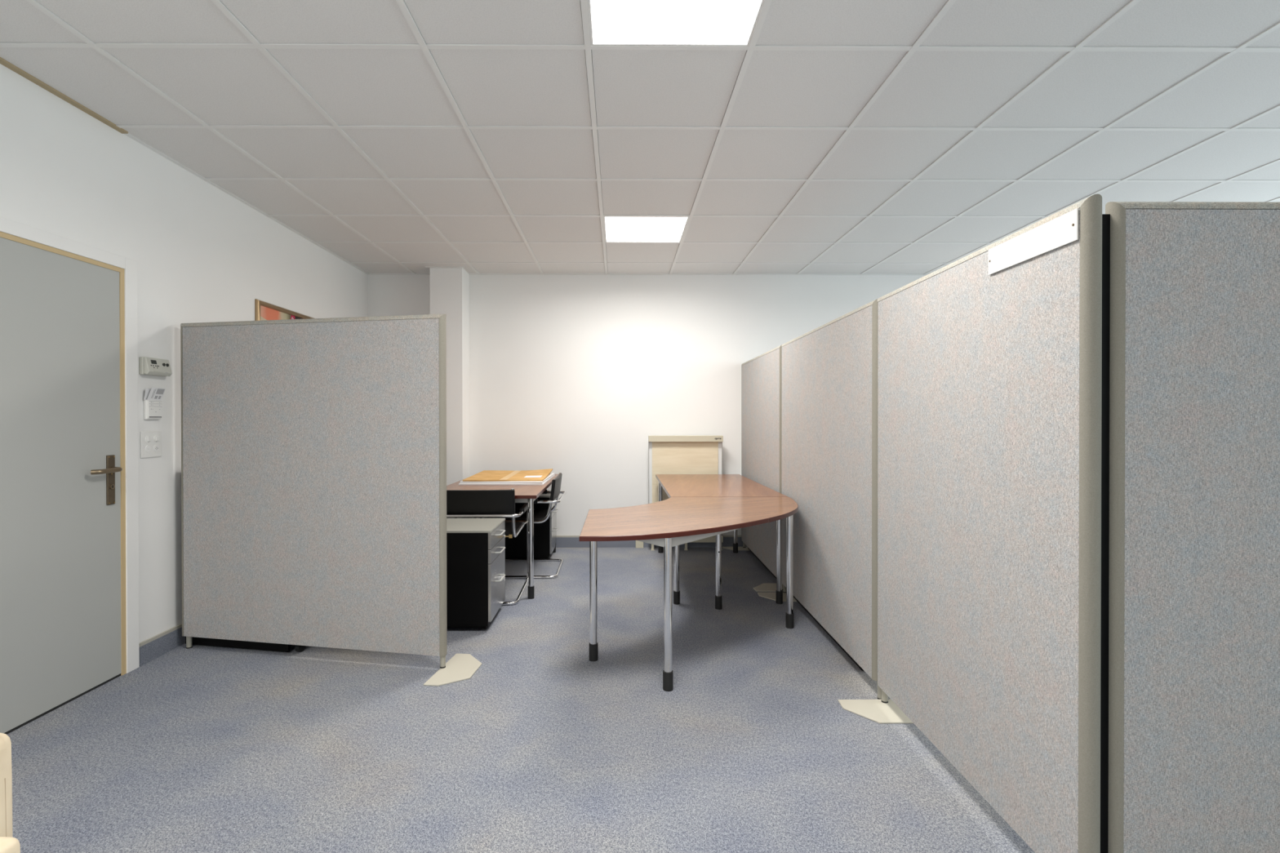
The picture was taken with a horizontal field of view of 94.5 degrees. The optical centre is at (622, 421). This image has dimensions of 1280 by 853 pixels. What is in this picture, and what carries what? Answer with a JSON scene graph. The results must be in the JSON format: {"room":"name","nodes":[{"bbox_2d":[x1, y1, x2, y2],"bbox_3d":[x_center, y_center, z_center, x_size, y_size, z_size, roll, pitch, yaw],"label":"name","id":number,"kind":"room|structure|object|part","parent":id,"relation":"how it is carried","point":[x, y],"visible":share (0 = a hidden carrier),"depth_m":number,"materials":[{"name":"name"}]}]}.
{"room":"open-plan office","nodes":[
{"label":"open-plan office","id":0,"kind":"room"},
{"bbox_2d":[0,63,368,642],"bbox_3d":[-2.524,-0.097,1.289,0.120,2.710,9.015,0,0,0],"label":"wall","id":1,"kind":"structure","parent":0,"point":[202,254],"depth_m":3.16,"materials":[{"name":"white paint"}]},
{"bbox_2d":[0,57,128,133],"bbox_3d":[-2.440,-1.421,-0.149,0.030,0.020,6.150,0,0,0],"label":"trim","id":2,"kind":"structure","parent":1,"relation":"attached to","point":[2,61],"depth_m":2.58,"materials":[{"name":"beige"}]},
{"bbox_2d":[0,216,139,734],"bbox_3d":[-2.434,0.220,2.460,0.077,2.064,1.092,0,0,0],"label":"door","id":3,"kind":"structure","parent":1,"relation":"in","point":[69,628],"depth_m":2.60,"materials":[{"name":"grey paint"},{"name":"tan painted wood"},{"name":"bronze metal"}]},
{"bbox_3d":[-2.429,0.229,2.779,0.062,0.024,0.159,0,0,0],"label":"handle","id":4,"kind":"part","parent":3,"relation":"part of","materials":[{"name":"brown metal"}]},
{"bbox_3d":[-2.465,0.279,2.847,0.009,0.238,0.042,0,0,0],"label":"handle plate","id":5,"kind":"part","parent":3,"relation":"part of","materials":[{"name":"brown metal"}]},
{"bbox_2d":[140,431,161,457],"bbox_3d":[-2.469,0.117,3.101,0.016,0.139,0.136,0,0,0],"label":"light switch panel","id":6,"kind":"object","parent":1,"relation":"attached to","point":[150,441],"visible":1,"depth_m":3.09,"materials":[{"name":"white plastic"}]},
{"bbox_2d":[145,435,151,442],"bbox_3d":[-2.464,0.090,3.075,0.008,0.038,0.038,0,0,0],"label":"switch","id":7,"kind":"object","parent":6,"relation":"attached to","point":[148,438],"depth_m":3.07,"materials":[{"name":"white plastic"}]},
{"bbox_2d":[145,445,151,452],"bbox_3d":[-2.467,0.141,3.075,0.002,0.038,0.038,0,0,0],"label":"socket","id":8,"kind":"object","parent":6,"relation":"attached to","point":[148,448],"depth_m":3.07,"materials":[{"name":"grey plastic"}]},
{"bbox_2d":[153,435,159,442],"bbox_3d":[-2.465,0.090,3.129,0.008,0.038,0.038,0,0,0],"label":"switch","id":9,"kind":"object","parent":6,"relation":"attached to","point":[156,437],"depth_m":3.12,"materials":[{"name":"white plastic"}]},
{"bbox_2d":[153,444,159,452],"bbox_3d":[-2.467,0.141,3.129,0.002,0.038,0.038,0,0,0],"label":"socket","id":10,"kind":"object","parent":6,"relation":"attached to","point":[156,447],"depth_m":3.13,"materials":[{"name":"grey plastic"}]},
{"bbox_2d":[143,399,162,419],"bbox_3d":[-2.465,-0.065,3.104,0.026,0.103,0.098,0,0,0],"label":"controller","id":11,"kind":"object","parent":1,"relation":"attached to","point":[153,409],"visible":1,"depth_m":3.09,"materials":[{"name":"white plastic"}]},
{"bbox_2d":[143,387,165,400],"bbox_3d":[-2.454,-0.146,3.103,0.025,0.066,0.118,0,0,0],"label":"leaflet","id":12,"kind":"object","parent":11,"relation":"attached to","point":[153,393],"visible":1,"depth_m":3.09,"materials":[{"name":"white paper"}]},
{"bbox_2d":[151,388,164,399],"bbox_3d":[-2.449,-0.148,3.115,0.012,0.053,0.079,0,0,0],"label":"print","id":13,"kind":"object","parent":12,"relation":"attached to","point":[156,393],"depth_m":3.11,"materials":[{"name":"grey paper"}]},
{"bbox_2d":[138,356,172,376],"bbox_3d":[-2.450,-0.288,3.107,0.054,0.090,0.162,0,0,0],"label":"controller","id":14,"kind":"object","parent":1,"relation":"attached to","point":[147,366],"visible":1,"depth_m":3.07,"materials":[{"name":"grey plastic"}]},
{"bbox_2d":[139,623,185,666],"bbox_3d":[-2.480,1.185,4.405,0.012,0.116,2.773,0,0,0],"label":"baseboard","id":15,"kind":"structure","parent":1,"relation":"attached to","point":[153,647],"depth_m":3.16,"materials":[{"name":"carpet"}]},
{"bbox_2d":[254,298,314,320],"bbox_3d":[-2.475,-0.523,4.570,0.026,0.620,1.150,0,0,0],"label":"framed picture","id":16,"kind":"object","parent":1,"relation":"attached to","point":[264,310],"visible":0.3,"depth_m":4.18,"materials":[{"name":"brown paper"}]},
{"bbox_2d":[260,305,302,320],"bbox_3d":[-2.482,-0.523,4.570,0.011,0.560,1.090,0,0,0],"label":"painting","id":17,"kind":"object","parent":16,"relation":"attached to","point":[267,312],"depth_m":4.23,"materials":[{"name":"orange paper"}]},
{"bbox_2d":[430,267,469,518],"bbox_3d":[-1.655,-0.114,5.673,0.302,2.700,0.260,0,0,0],"label":"wall pillar","id":18,"kind":"structure","parent":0,"point":[449,286],"depth_m":5.54,"materials":[{"name":"white paint"}]},
{"bbox_2d":[7,546,1035,852],"bbox_3d":[1.564,1.279,1.325,8.355,0.050,9.315,0,0,0],"label":"floor","id":19,"kind":"structure","parent":0,"point":[546,748],"depth_m":2.28,"materials":[{"name":"blue carpet"}]},
{"bbox_2d":[0,733,20,852],"bbox_3d":[-1.356,0.895,0.668,0.761,0.730,0.745,0,0,0],"label":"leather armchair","id":20,"kind":"object","parent":19,"relation":"on","point":[8,844],"visible":1,"depth_m":1.01,"materials":[{"name":"beige leather"}]},
{"bbox_3d":[-1.339,0.746,0.974,0.579,0.435,0.131,0,0,0],"label":"backrest","id":21,"kind":"part","parent":20,"relation":"part of","materials":[{"name":"beige leather"}]},
{"bbox_3d":[-1.028,0.939,0.647,0.106,0.533,0.671,0,0,0],"label":"armrest","id":22,"kind":"part","parent":20,"relation":"part of","materials":[{"name":"beige leather"}]},
{"bbox_2d":[185,636,306,652],"bbox_3d":[-2.043,0.747,3.451,0.727,1.000,0.445,0,0,11],"label":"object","id":23,"kind":"object","parent":19,"relation":"on","point":[196,641],"visible":0.16,"depth_m":3.23,"materials":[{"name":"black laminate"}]},
{"bbox_2d":[180,314,481,686],"bbox_3d":[-1.579,0.352,3.105,1.732,1.792,0.378,0,0,11],"label":"screen","id":24,"kind":"object","parent":19,"relation":"on","point":[313,451],"visible":1,"depth_m":3.09,"materials":[{"name":"grey fabric"}]},
{"bbox_3d":[-2.418,0.316,3.266,0.024,1.721,0.048,0,0,11],"label":"edge trim","id":25,"kind":"part","parent":24,"relation":"part of","materials":[{"name":"beige plastic"}]},
{"bbox_3d":[-1.661,-0.532,3.121,1.566,0.024,0.048,0,0,11],"label":"trim","id":26,"kind":"part","parent":24,"relation":"part of","materials":[{"name":"beige plastic"}]},
{"bbox_3d":[-0.903,0.317,2.985,0.024,1.721,0.048,0,0,11],"label":"edge trim","id":27,"kind":"part","parent":24,"relation":"part of","materials":[{"name":"beige plastic"}]},
{"bbox_3d":[-0.826,1.245,2.970,0.202,0.007,0.378,0,0,11],"label":"foot plate","id":28,"kind":"part","parent":24,"relation":"part of","materials":[{"name":"beige paint"}]},
{"bbox_2d":[446,518,512,629],"bbox_3d":[-1.057,0.945,3.726,0.652,0.600,0.452,0,0,0],"label":"drawer pedestal","id":29,"kind":"object","parent":19,"relation":"on","point":[476,547],"visible":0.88,"depth_m":3.50,"materials":[{"name":"black laminate"}]},
{"bbox_3d":[-1.083,0.651,3.724,0.600,0.012,0.452,0,0,0],"label":"panel","id":30,"kind":"part","parent":29,"relation":"part of","materials":[{"name":"grey laminate"}]},
{"bbox_3d":[-0.792,1.016,3.724,0.018,0.342,0.436,0,0,0],"label":"drawer","id":31,"kind":"part","parent":29,"relation":"part of","materials":[{"name":"silver metal"}]},
{"bbox_3d":[-0.792,0.800,3.723,0.018,0.082,0.436,0,0,0],"label":"drawer","id":32,"kind":"part","parent":29,"relation":"part of","materials":[{"name":"silver metal"}]},
{"bbox_3d":[-0.792,0.707,3.723,0.018,0.099,0.436,0,0,0],"label":"drawer","id":33,"kind":"part","parent":29,"relation":"part of","materials":[{"name":"silver metal"}]},
{"bbox_3d":[-0.765,0.980,3.710,0.035,0.010,0.160,0,0,0],"label":"handle","id":34,"kind":"part","parent":29,"relation":"part of","materials":[{"name":"grey paint"}]},
{"bbox_3d":[-0.765,0.805,3.709,0.035,0.010,0.160,0,0,0],"label":"handle","id":35,"kind":"part","parent":29,"relation":"part of","materials":[{"name":"grey paint"}]},
{"bbox_3d":[-0.766,0.696,3.709,0.035,0.010,0.160,0,0,0],"label":"handle","id":36,"kind":"part","parent":29,"relation":"part of","materials":[{"name":"grey paint"}]},
{"bbox_2d":[446,488,528,605],"bbox_3d":[-1.017,0.847,4.308,0.642,0.789,0.688,0,0,-2],"label":"chair","id":37,"kind":"object","parent":19,"relation":"on","point":[460,503],"visible":0.44,"depth_m":4.00,"materials":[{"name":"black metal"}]},
{"bbox_3d":[-1.009,0.547,4.019,0.546,0.169,0.062,0,0,-2],"label":"backrest","id":38,"kind":"part","parent":37,"relation":"part of","materials":[{"name":"black fabric"}]},
{"bbox_3d":[-1.018,0.800,4.345,0.504,0.040,0.490,0,0,-2],"label":"seat","id":39,"kind":"part","parent":37,"relation":"part of","materials":[{"name":"black leather"}]},
{"bbox_3d":[-1.017,0.631,4.322,0.611,0.357,0.631,0,0,-2],"label":"seat frame","id":40,"kind":"part","parent":37,"relation":"part of","materials":[{"name":"silver metal"}]},
{"bbox_2d":[446,474,559,599],"bbox_3d":[-0.998,0.872,4.875,0.796,0.735,1.585,0,0,0],"label":"desk","id":41,"kind":"object","parent":19,"relation":"on","point":[523,494],"visible":0.38,"depth_m":4.16,"materials":[{"name":"brown wood"}]},
{"bbox_2d":[457,475,555,485],"bbox_3d":[-0.969,0.496,5.086,0.685,0.013,0.780,0,0,0],"label":"board","id":42,"kind":"object","parent":41,"relation":"on","point":[548,480],"visible":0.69,"depth_m":4.70,"materials":[{"name":"white paper"}]},
{"bbox_2d":[460,472,554,484],"bbox_3d":[-0.966,0.482,5.081,0.680,0.016,0.770,0,0,0],"label":"board","id":43,"kind":"object","parent":42,"relation":"on","point":[551,474],"visible":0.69,"depth_m":4.73,"materials":[{"name":"white paper"}]},
{"bbox_2d":[462,468,552,481],"bbox_3d":[-0.964,0.455,5.105,0.640,0.037,0.756,0,0,0],"label":"cardboard folder","id":44,"kind":"object","parent":43,"relation":"on","point":[540,474],"visible":1,"depth_m":5.02,"materials":[{"name":"brown cardboard"}]},
{"bbox_3d":[-0.998,0.549,4.878,0.717,0.030,1.459,0,0,0],"label":"under frame","id":45,"kind":"part","parent":41,"relation":"part of","materials":[{"name":"grey paint"}]},
{"bbox_3d":[-0.646,0.847,4.165,0.037,0.630,0.037,0,0,0],"label":"leg","id":46,"kind":"part","parent":41,"relation":"part of","materials":[{"name":"silver metal"}]},
{"bbox_2d":[473,472,566,578],"bbox_3d":[-0.837,0.844,4.960,0.688,0.789,0.642,0,0,0],"label":"chair","id":47,"kind":"object","parent":19,"relation":"on","point":[540,516],"visible":0.48,"depth_m":4.81,"materials":[{"name":"silver metal"}]},
{"bbox_3d":[-0.875,0.797,4.960,0.490,0.040,0.504,0,0,0],"label":"seat","id":48,"kind":"part","parent":47,"relation":"part of","materials":[{"name":"black leather"}]},
{"bbox_3d":[-0.853,0.628,4.959,0.631,0.357,0.611,0,0,0],"label":"seat frame","id":49,"kind":"part","parent":47,"relation":"part of","materials":[{"name":"silver metal"}]},
{"bbox_3d":[-0.550,0.542,4.961,0.062,0.169,0.546,0,0,0],"label":"backrest","id":50,"kind":"part","parent":47,"relation":"part of","materials":[{"name":"black leather"}]},
{"bbox_2d":[505,493,558,558],"bbox_3d":[-0.918,0.949,5.478,0.635,0.575,0.420,0,0,0],"label":"drawer pedestal","id":51,"kind":"object","parent":19,"relation":"on","point":[544,533],"visible":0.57,"depth_m":5.27,"materials":[{"name":"black laminate"}]},
{"bbox_3d":[-0.936,0.667,5.477,0.600,0.012,0.420,0,0,0],"label":"panel","id":52,"kind":"part","parent":51,"relation":"part of","materials":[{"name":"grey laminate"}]},
{"bbox_3d":[-0.644,1.019,5.476,0.018,0.317,0.404,0,0,0],"label":"drawer","id":53,"kind":"part","parent":51,"relation":"part of","materials":[{"name":"silver metal"}]},
{"bbox_3d":[-0.644,0.817,5.476,0.018,0.082,0.404,0,0,0],"label":"drawer","id":54,"kind":"part","parent":51,"relation":"part of","materials":[{"name":"silver metal"}]},
{"bbox_2d":[648,435,723,550],"bbox_3d":[0.605,0.683,5.693,0.712,1.102,0.073,0,0,0],"label":"flipchart","id":55,"kind":"object","parent":19,"relation":"on","point":[691,454],"visible":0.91,"depth_m":5.70,"materials":[{"name":"pale wood"},{"name":"grey painted metal"}]},
{"bbox_3d":[0.252,0.657,5.714,0.006,0.931,0.023,0,0,0],"label":"rail","id":56,"kind":"part","parent":55,"relation":"part of","materials":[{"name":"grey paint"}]},
{"bbox_3d":[0.958,0.656,5.719,0.006,0.931,0.023,0,0,0],"label":"rail","id":57,"kind":"part","parent":55,"relation":"part of","materials":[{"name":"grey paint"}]},
{"bbox_2d":[579,497,798,691],"bbox_3d":[0.464,0.878,3.329,1.329,0.735,1.333,0,0,0],"label":"desk","id":58,"kind":"object","parent":19,"relation":"on","point":[672,522],"visible":1,"depth_m":3.10,"materials":[{"name":"brown wood"}]},
{"bbox_3d":[-0.154,0.852,3.098,0.039,0.630,0.039,0,0,0],"label":"leg","id":59,"kind":"part","parent":58,"relation":"part of","materials":[{"name":"silver metal"}]},
{"bbox_3d":[0.211,0.854,2.758,0.039,0.630,0.039,0,0,0],"label":"leg","id":60,"kind":"part","parent":58,"relation":"part of","materials":[{"name":"silver metal"}]},
{"bbox_3d":[0.637,0.848,3.934,0.037,0.630,0.037,0,0,0],"label":"leg","id":61,"kind":"part","parent":58,"relation":"part of","materials":[{"name":"silver metal"}]},
{"bbox_3d":[1.010,0.849,3.576,0.039,0.630,0.039,0,0,0],"label":"leg","id":62,"kind":"part","parent":58,"relation":"part of","materials":[{"name":"silver metal"}]},
{"bbox_2d":[655,474,787,604],"bbox_3d":[0.717,0.871,4.816,0.798,0.735,1.628,0,0,0],"label":"desk","id":63,"kind":"object","parent":19,"relation":"on","point":[674,485],"visible":0.8,"depth_m":4.42,"materials":[{"name":"brown wood"}]},
{"bbox_3d":[0.358,0.840,5.582,0.037,0.630,0.037,0,0,0],"label":"leg","id":64,"kind":"part","parent":63,"relation":"part of","materials":[{"name":"silver metal"}]},
{"bbox_3d":[0.369,0.847,4.042,0.037,0.630,0.037,0,0,0],"label":"leg","id":65,"kind":"part","parent":63,"relation":"part of","materials":[{"name":"silver metal"}]},
{"bbox_3d":[1.066,0.839,5.587,0.037,0.630,0.037,0,0,0],"label":"leg","id":66,"kind":"part","parent":63,"relation":"part of","materials":[{"name":"silver metal"}]},
{"bbox_3d":[1.072,0.847,4.047,0.037,0.630,0.037,0,0,0],"label":"leg","id":67,"kind":"part","parent":63,"relation":"part of","materials":[{"name":"silver metal"}]},
{"bbox_2d":[722,344,782,591],"bbox_3d":[1.176,0.333,5.062,0.417,1.807,1.502,0,0,0],"label":"screen","id":68,"kind":"object","parent":19,"relation":"on","point":[761,375],"visible":0.68,"depth_m":4.85,"materials":[{"name":"grey fabric"}]},
{"bbox_3d":[1.179,1.230,5.740,0.412,0.007,0.154,0,0,0],"label":"foot plate","id":69,"kind":"part","parent":68,"relation":"part of","materials":[{"name":"beige paint"}]},
{"bbox_3d":[1.180,0.310,5.065,0.047,1.710,1.438,0,0,0],"label":"fabric panel","id":70,"kind":"part","parent":68,"relation":"part of","materials":[{"name":"grey fabric"}]},
{"bbox_3d":[1.179,-0.558,5.061,0.048,0.024,1.488,0,0,0],"label":"trim","id":71,"kind":"part","parent":68,"relation":"part of","materials":[{"name":"beige plastic"}]},
{"bbox_3d":[1.175,1.236,4.418,0.412,0.007,0.204,0,0,0],"label":"foot plate","id":72,"kind":"part","parent":68,"relation":"part of","materials":[{"name":"beige paint"}]},
{"bbox_3d":[1.174,0.301,4.333,0.048,1.735,0.024,0,0,0],"label":"edge trim","id":73,"kind":"part","parent":68,"relation":"part of","materials":[{"name":"beige plastic"}]},
{"bbox_2d":[747,547,863,671],"bbox_3d":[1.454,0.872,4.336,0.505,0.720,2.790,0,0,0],"label":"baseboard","id":74,"kind":"structure","parent":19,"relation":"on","point":[809,613],"depth_m":3.56,"materials":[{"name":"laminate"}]},
{"bbox_2d":[757,298,881,699],"bbox_3d":[1.169,0.341,3.477,0.412,1.807,1.663,0,0,0],"label":"screen","id":75,"kind":"object","parent":19,"relation":"on","point":[829,371],"visible":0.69,"depth_m":3.16,"materials":[{"name":"grey fabric"}]},
{"bbox_3d":[1.176,1.237,4.183,0.412,0.007,0.204,0,0,0],"label":"foot plate","id":76,"kind":"part","parent":75,"relation":"part of","materials":[{"name":"beige paint"}]},
{"bbox_3d":[1.174,0.301,4.297,0.048,1.735,0.024,0,0,0],"label":"edge trim","id":77,"kind":"part","parent":75,"relation":"part of","materials":[{"name":"beige plastic"}]},
{"bbox_3d":[1.167,0.317,3.492,0.047,1.710,1.583,0,0,0],"label":"fabric panel","id":78,"kind":"part","parent":75,"relation":"part of","materials":[{"name":"grey fabric"}]},
{"bbox_3d":[1.167,-0.551,3.488,0.048,0.024,1.633,0,0,0],"label":"trim","id":79,"kind":"part","parent":75,"relation":"part of","materials":[{"name":"beige plastic"}]},
{"bbox_3d":[1.161,0.309,2.688,0.048,1.735,0.024,0,0,0],"label":"edge trim","id":80,"kind":"part","parent":75,"relation":"part of","materials":[{"name":"beige plastic"}]},
{"bbox_2d":[838,193,1102,852],"bbox_3d":[1.158,0.348,2.051,0.412,1.807,1.226,0,0,0],"label":"screen","id":81,"kind":"object","parent":19,"relation":"on","point":[989,361],"visible":1,"depth_m":1.75,"materials":[{"name":"grey fabric"}]},
{"bbox_3d":[1.162,1.245,2.547,0.412,0.007,0.204,0,0,0],"label":"foot plate","id":82,"kind":"part","parent":81,"relation":"part of","materials":[{"name":"beige paint"}]},
{"bbox_3d":[1.161,0.309,2.652,0.048,1.735,0.024,0,0,0],"label":"edge trim","id":83,"kind":"part","parent":81,"relation":"part of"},
{"bbox_3d":[1.156,-0.544,2.046,0.048,0.024,1.226,0,0,0],"label":"trim","id":84,"kind":"part","parent":81,"relation":"part of","materials":[{"name":"beige plastic"}]},
{"bbox_3d":[1.124,-0.489,1.639,0.004,0.078,0.360,0,0,0],"label":"sign plate","id":85,"kind":"part","parent":81,"relation":"part of","materials":[{"name":"white plastic"}]},
{"bbox_3d":[1.151,0.315,1.450,0.048,1.735,0.024,0,0,0],"label":"edge trim","id":86,"kind":"part","parent":81,"relation":"part of","materials":[{"name":"grey plastic"}]},
{"bbox_2d":[1100,201,1279,852],"bbox_3d":[2.016,0.350,1.499,1.670,1.807,0.048,0,0,0],"label":"screen","id":87,"kind":"object","parent":19,"relation":"on","point":[1190,661],"visible":0.9,"depth_m":1.47,"materials":[{"name":"woven grey fabric"},{"name":"cream painted steel"}]},
{"bbox_3d":[1.235,0.314,1.493,0.024,1.735,0.048,0,0,0],"label":"edge trim","id":88,"kind":"part","parent":87,"relation":"part of","materials":[{"name":"black plastic"}]},
{"bbox_3d":[2.036,-0.542,1.495,1.628,0.024,0.048,0,0,0],"label":"trim","id":89,"kind":"part","parent":87,"relation":"part of","materials":[{"name":"beige plastic"}]},
{"bbox_2d":[0,0,1279,274],"bbox_3d":[1.602,-1.456,1.312,8.375,0.060,9.255,0,0,0],"label":"ceiling","id":90,"kind":"structure","parent":0,"point":[394,136],"depth_m":2.79,"materials":[{"name":"tile"}]},
{"bbox_2d":[603,216,688,242],"bbox_3d":[0.164,-1.450,4.449,0.600,0.018,0.600,0,0,0],"label":"recessed light","id":91,"kind":"object","parent":90,"relation":"in","point":[617,228],"visible":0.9,"depth_m":4.43,"materials":[{"name":"white plastic"}]},
{"bbox_2d":[587,0,764,45],"bbox_3d":[0.181,-1.438,1.949,0.600,0.018,0.600,0,0,0],"label":"recessed light","id":92,"kind":"object","parent":90,"relation":"in","point":[611,22],"visible":1,"depth_m":2.12,"materials":[{"name":"white plastic"}]},
{"bbox_2d":[367,274,925,535],"bbox_3d":[1.530,-0.123,5.886,8.295,2.710,0.120,0,0,0],"label":"wall","id":93,"kind":"structure","parent":0,"point":[571,375],"depth_m":5.81,"materials":[{"name":"white paint"}]},
{"bbox_2d":[124,133,927,275],"bbox_3d":[1.540,-1.447,4.387,8.055,0.018,2.865,0,0,0],"label":"trim","id":94,"kind":"structure","parent":93,"relation":"attached to","point":[129,135],"depth_m":5.52,"materials":[{"name":"white paint"}]},
{"bbox_2d":[635,540,643,547],"bbox_3d":[0.164,1.195,5.794,0.076,0.078,0.030,0,0,0],"label":"box","id":95,"kind":"object","parent":93,"relation":"attached to","point":[638,544],"visible":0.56,"depth_m":5.78,"materials":[{"name":"beige"}]},
{"bbox_2d":[555,535,746,547],"bbox_3d":[2.028,1.174,5.829,7.063,0.116,0.012,0,0,0],"label":"baseboard","id":96,"kind":"structure","parent":93,"relation":"attached to","point":[562,541],"depth_m":5.81,"materials":[{"name":"plastic"}]}
]}

